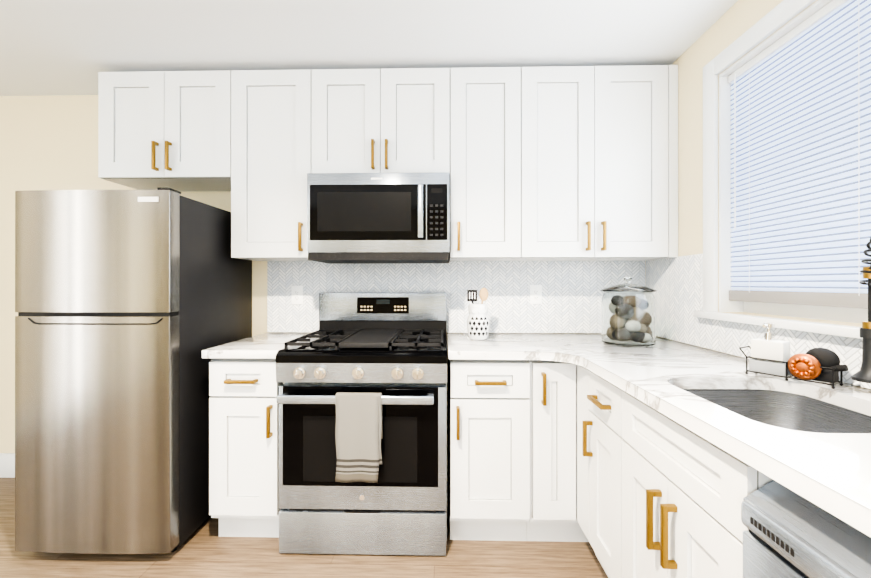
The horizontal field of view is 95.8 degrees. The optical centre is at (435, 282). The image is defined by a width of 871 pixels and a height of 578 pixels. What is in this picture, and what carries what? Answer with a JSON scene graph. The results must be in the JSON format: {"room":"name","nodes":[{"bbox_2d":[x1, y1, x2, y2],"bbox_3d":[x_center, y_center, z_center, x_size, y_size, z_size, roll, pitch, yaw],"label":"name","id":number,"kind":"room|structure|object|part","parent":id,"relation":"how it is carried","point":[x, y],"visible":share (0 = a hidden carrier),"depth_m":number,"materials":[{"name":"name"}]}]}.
{"room":"kitchen","nodes":[
{"label":"kitchen","id":0,"kind":"room"},
{"bbox_2d":[0,478,607,577],"bbox_3d":[-1.204,1.268,0.145,5.170,0.100,4.900,0,0,1],"label":"floor","id":1,"kind":"structure","parent":0,"point":[204,550],"depth_m":1.72,"materials":[{"name":"brown wood"}]},
{"bbox_2d":[15,187,251,553],"bbox_3d":[-1.488,0.403,2.072,0.689,1.634,0.753,0,0,1],"label":"fridge","id":2,"kind":"object","parent":1,"relation":"on","point":[130,305],"visible":0.94,"depth_m":1.70,"materials":[{"name":"silver metal"}]},
{"bbox_2d":[209,358,282,536],"bbox_3d":[-0.878,0.783,2.104,0.321,0.874,0.665,0,0,1],"label":"base cabinet","id":3,"kind":"object","parent":1,"relation":"on","point":[243,452],"visible":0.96,"depth_m":1.81,"materials":[{"name":"white wood"}]},
{"bbox_2d":[202,332,311,358],"bbox_3d":[-0.881,0.325,2.111,0.353,0.038,0.653,0,0,1],"label":"countertop","id":4,"kind":"structure","parent":3,"relation":"on","point":[268,345],"depth_m":1.86,"materials":[{"name":"stone"}]},
{"bbox_2d":[276,292,446,555],"bbox_3d":[-0.322,0.639,2.039,0.760,1.163,0.714,0,0,1],"label":"stove","id":5,"kind":"object","parent":1,"relation":"on","point":[361,399],"visible":1,"depth_m":1.75,"materials":[{"name":"silver metal"}]},
{"bbox_2d":[335,392,382,482],"bbox_3d":[-0.331,0.667,1.705,0.204,0.383,0.045,0,0,1],"label":"towel","id":6,"kind":"object","parent":5,"relation":"hanging from","point":[359,416],"depth_m":1.69,"materials":[{"name":"beige fabric"}]},
{"bbox_2d":[449,360,529,540],"bbox_3d":[0.254,0.783,2.079,0.363,0.874,0.665,0,0,1],"label":"base cabinet","id":7,"kind":"object","parent":1,"relation":"on","point":[489,450],"visible":0.96,"depth_m":1.79,"materials":[{"name":"white wood"}]},
{"bbox_2d":[527,360,588,541],"bbox_3d":[0.854,0.783,2.066,0.834,0.874,0.665,0,0,1],"label":"base cabinet","id":8,"kind":"object","parent":1,"relation":"on","point":[553,450],"visible":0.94,"depth_m":1.78,"materials":[{"name":"white wood"}]},
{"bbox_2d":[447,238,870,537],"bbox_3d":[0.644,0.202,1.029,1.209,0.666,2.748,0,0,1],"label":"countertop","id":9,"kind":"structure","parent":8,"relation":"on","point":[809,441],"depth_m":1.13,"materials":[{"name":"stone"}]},
{"bbox_2d":[467,288,488,339],"bbox_3d":[0.234,0.166,2.159,0.124,0.280,0.126,0,0,1],"label":"holder","id":10,"kind":"object","parent":9,"relation":"on","point":[478,324],"visible":1,"depth_m":2.12,"materials":[{"name":"white ceramic"}]},
{"bbox_2d":[601,277,656,346],"bbox_3d":[0.967,0.137,1.978,0.254,0.338,0.254,0,0,1],"label":"glass jar","id":11,"kind":"object","parent":9,"relation":"on","point":[628,314],"visible":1,"depth_m":1.88,"materials":[{"name":"clear glass"}]},
{"bbox_3d":[0.967,0.005,1.978,0.254,0.074,0.254,0,0,1],"label":"lid","id":12,"kind":"part","parent":11,"relation":"part of","materials":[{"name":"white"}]},
{"bbox_2d":[683,389,870,432],"bbox_3d":[0.914,0.440,1.033,0.431,0.190,0.491,0,0,1],"label":"sink","id":13,"kind":"object","parent":9,"relation":"in","point":[793,409],"depth_m":1.22,"materials":[{"name":"silver metal"}]},
{"bbox_2d":[739,323,847,388],"bbox_3d":[1.114,0.219,1.235,0.092,0.171,0.255,0,0,-30],"label":"sink caddy","id":14,"kind":"object","parent":9,"relation":"on","point":[770,355],"visible":1,"depth_m":1.22,"materials":[{"name":"black metal"}]},
{"bbox_2d":[851,238,870,383],"bbox_3d":[1.096,0.087,0.972,0.241,0.437,0.201,0,0,1],"label":"faucet","id":15,"kind":"object","parent":9,"relation":"on","point":[864,375],"depth_m":0.91,"materials":[{"name":"grey metal"}]},
{"bbox_2d":[577,365,608,577],"bbox_3d":[0.949,0.782,1.693,0.627,0.874,0.144,0,0,1],"label":"base cabinet","id":16,"kind":"object","parent":1,"relation":"on","point":[583,410],"visible":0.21,"depth_m":1.70,"materials":[{"name":"white wood"}]},
{"bbox_2d":[582,371,623,577],"bbox_3d":[0.926,0.782,1.472,0.664,0.874,0.296,0,0,1],"label":"base cabinet","id":17,"kind":"object","parent":1,"relation":"on","point":[604,453],"visible":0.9,"depth_m":1.47,"materials":[{"name":"white wood"}]},
{"bbox_2d":[621,391,772,577],"bbox_3d":[0.916,0.782,1.045,0.664,0.874,0.556,0,0,1],"label":"base cabinet","id":18,"kind":"object","parent":1,"relation":"on","point":[685,491],"visible":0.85,"depth_m":1.01,"materials":[{"name":"white wood"}]},
{"bbox_2d":[741,480,870,577],"bbox_3d":[0.909,0.782,0.462,0.652,0.872,0.604,0,0,1],"label":"dishwasher","id":19,"kind":"object","parent":1,"relation":"on","point":[788,533],"visible":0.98,"depth_m":0.67,"materials":[{"name":"silver metal"}]},
{"bbox_2d":[0,95,645,481],"bbox_3d":[-1.151,0.021,2.521,5.170,2.400,0.150,0,0,1],"label":"wall","id":20,"kind":"structure","parent":0,"point":[48,143],"depth_m":2.48,"materials":[{"name":"beige paint"}]},
{"bbox_2d":[98,70,230,191],"bbox_3d":[-1.462,-0.857,2.269,0.728,0.576,0.365,0,0,1],"label":"upper cabinet","id":21,"kind":"object","parent":20,"relation":"attached to","point":[168,129],"visible":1,"depth_m":2.13,"materials":[{"name":"white wood"}]},
{"bbox_2d":[231,69,311,260],"bbox_3d":[-0.880,-0.640,2.256,0.435,1.011,0.365,0,0,1],"label":"upper cabinet","id":22,"kind":"object","parent":20,"relation":"attached to","point":[270,139],"visible":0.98,"depth_m":2.12,"materials":[{"name":"white wood"}]},
{"bbox_2d":[311,68,449,172],"bbox_3d":[-0.291,-0.857,2.243,0.744,0.576,0.365,0,0,1],"label":"upper cabinet","id":23,"kind":"object","parent":20,"relation":"attached to","point":[389,120],"visible":0.85,"depth_m":2.10,"materials":[{"name":"white wood"}]},
{"bbox_2d":[307,172,449,263],"bbox_3d":[-0.292,-0.342,2.207,0.736,0.449,0.437,0,0,1],"label":"microwave","id":24,"kind":"object","parent":23,"relation":"attached to","point":[360,218],"visible":1,"depth_m":2.02,"materials":[{"name":"silver metal"}]},
{"bbox_2d":[267,261,645,332],"bbox_3d":[0.116,0.084,2.413,2.314,0.442,0.007,0,0,1],"label":"backsplash","id":25,"kind":"structure","parent":20,"relation":"attached to","point":[572,293],"depth_m":2.41,"materials":[{"name":"white tile"}]},
{"bbox_2d":[291,286,302,304],"bbox_3d":[-0.853,0.076,2.427,0.072,0.116,0.007,0,0,1],"label":"electrical outlet","id":26,"kind":"object","parent":25,"relation":"attached to","point":[296,295],"visible":1,"depth_m":2.42,"materials":[{"name":"white plastic"}]},
{"bbox_2d":[530,285,541,303],"bbox_3d":[0.612,0.070,2.394,0.072,0.116,0.007,0,0,1],"label":"electrical outlet","id":27,"kind":"object","parent":25,"relation":"attached to","point":[535,294],"visible":1,"depth_m":2.39,"materials":[{"name":"white plastic"}]},
{"bbox_2d":[449,67,520,260],"bbox_3d":[0.269,-0.640,2.230,0.376,1.011,0.365,0,0,1],"label":"upper cabinet","id":28,"kind":"object","parent":20,"relation":"attached to","point":[485,163],"visible":0.96,"depth_m":2.09,"materials":[{"name":"white wood"}]},
{"bbox_2d":[512,65,677,260],"bbox_3d":[0.866,-0.640,2.217,0.819,1.011,0.365,0,0,1],"label":"upper cabinet","id":29,"kind":"object","parent":20,"relation":"attached to","point":[594,163],"depth_m":2.08,"materials":[{"name":"white wood"}]},
{"bbox_3d":[1.252,-0.640,2.227,0.048,1.010,0.328,0,0,1],"label":"wall cabinet filler","id":30,"kind":"part","parent":29,"relation":"part of","materials":[{"name":"white wood"}]},
{"bbox_2d":[0,0,737,95],"bbox_3d":[-1.204,-1.232,0.148,5.170,0.100,4.900,0,0,1],"label":"ceiling","id":31,"kind":"structure","parent":0,"point":[60,47],"depth_m":1.88,"materials":[{"name":"white paint"}]},
{"bbox_2d":[646,0,870,388],"bbox_3d":[1.301,0.018,0.090,0.158,2.400,4.600,0,0,1],"label":"wall","id":32,"kind":"structure","parent":0,"point":[735,21],"depth_m":1.90,"materials":[{"name":"beige paint"}]},
{"bbox_2d":[694,311,862,338],"bbox_3d":[1.302,0.145,1.111,0.199,0.029,1.496,0,0,1],"label":"window sill","id":33,"kind":"structure","parent":32,"relation":"attached to","point":[834,329],"depth_m":1.35,"materials":[{"name":"white"}]},
{"bbox_2d":[703,0,867,323],"bbox_3d":[1.318,-0.430,1.111,0.170,1.158,1.456,0,0,1],"label":"window","id":34,"kind":"structure","parent":32,"relation":"in","point":[780,15],"depth_m":1.75,"materials":[{"name":"white"}]},
{"bbox_2d":[728,0,870,308],"bbox_3d":[1.294,-0.420,1.111,0.037,0.994,1.268,0,0,1],"label":"window blind","id":35,"kind":"object","parent":34,"relation":"attached to","point":[800,125],"visible":1,"depth_m":1.38,"materials":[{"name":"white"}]},
{"bbox_3d":[-3.714,0.018,0.203,0.150,2.400,4.600,0,0,1],"label":"wall","id":36,"kind":"structure","parent":0,"visible":0},
{"bbox_2d":[0,453,14,477],"bbox_3d":[-2.738,1.146,2.468,1.640,0.150,0.023,0,0,1],"label":"baseboard","id":37,"kind":"structure","parent":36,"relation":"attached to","point":[7,465],"depth_m":2.44,"materials":[{"name":"white"}]}
]}

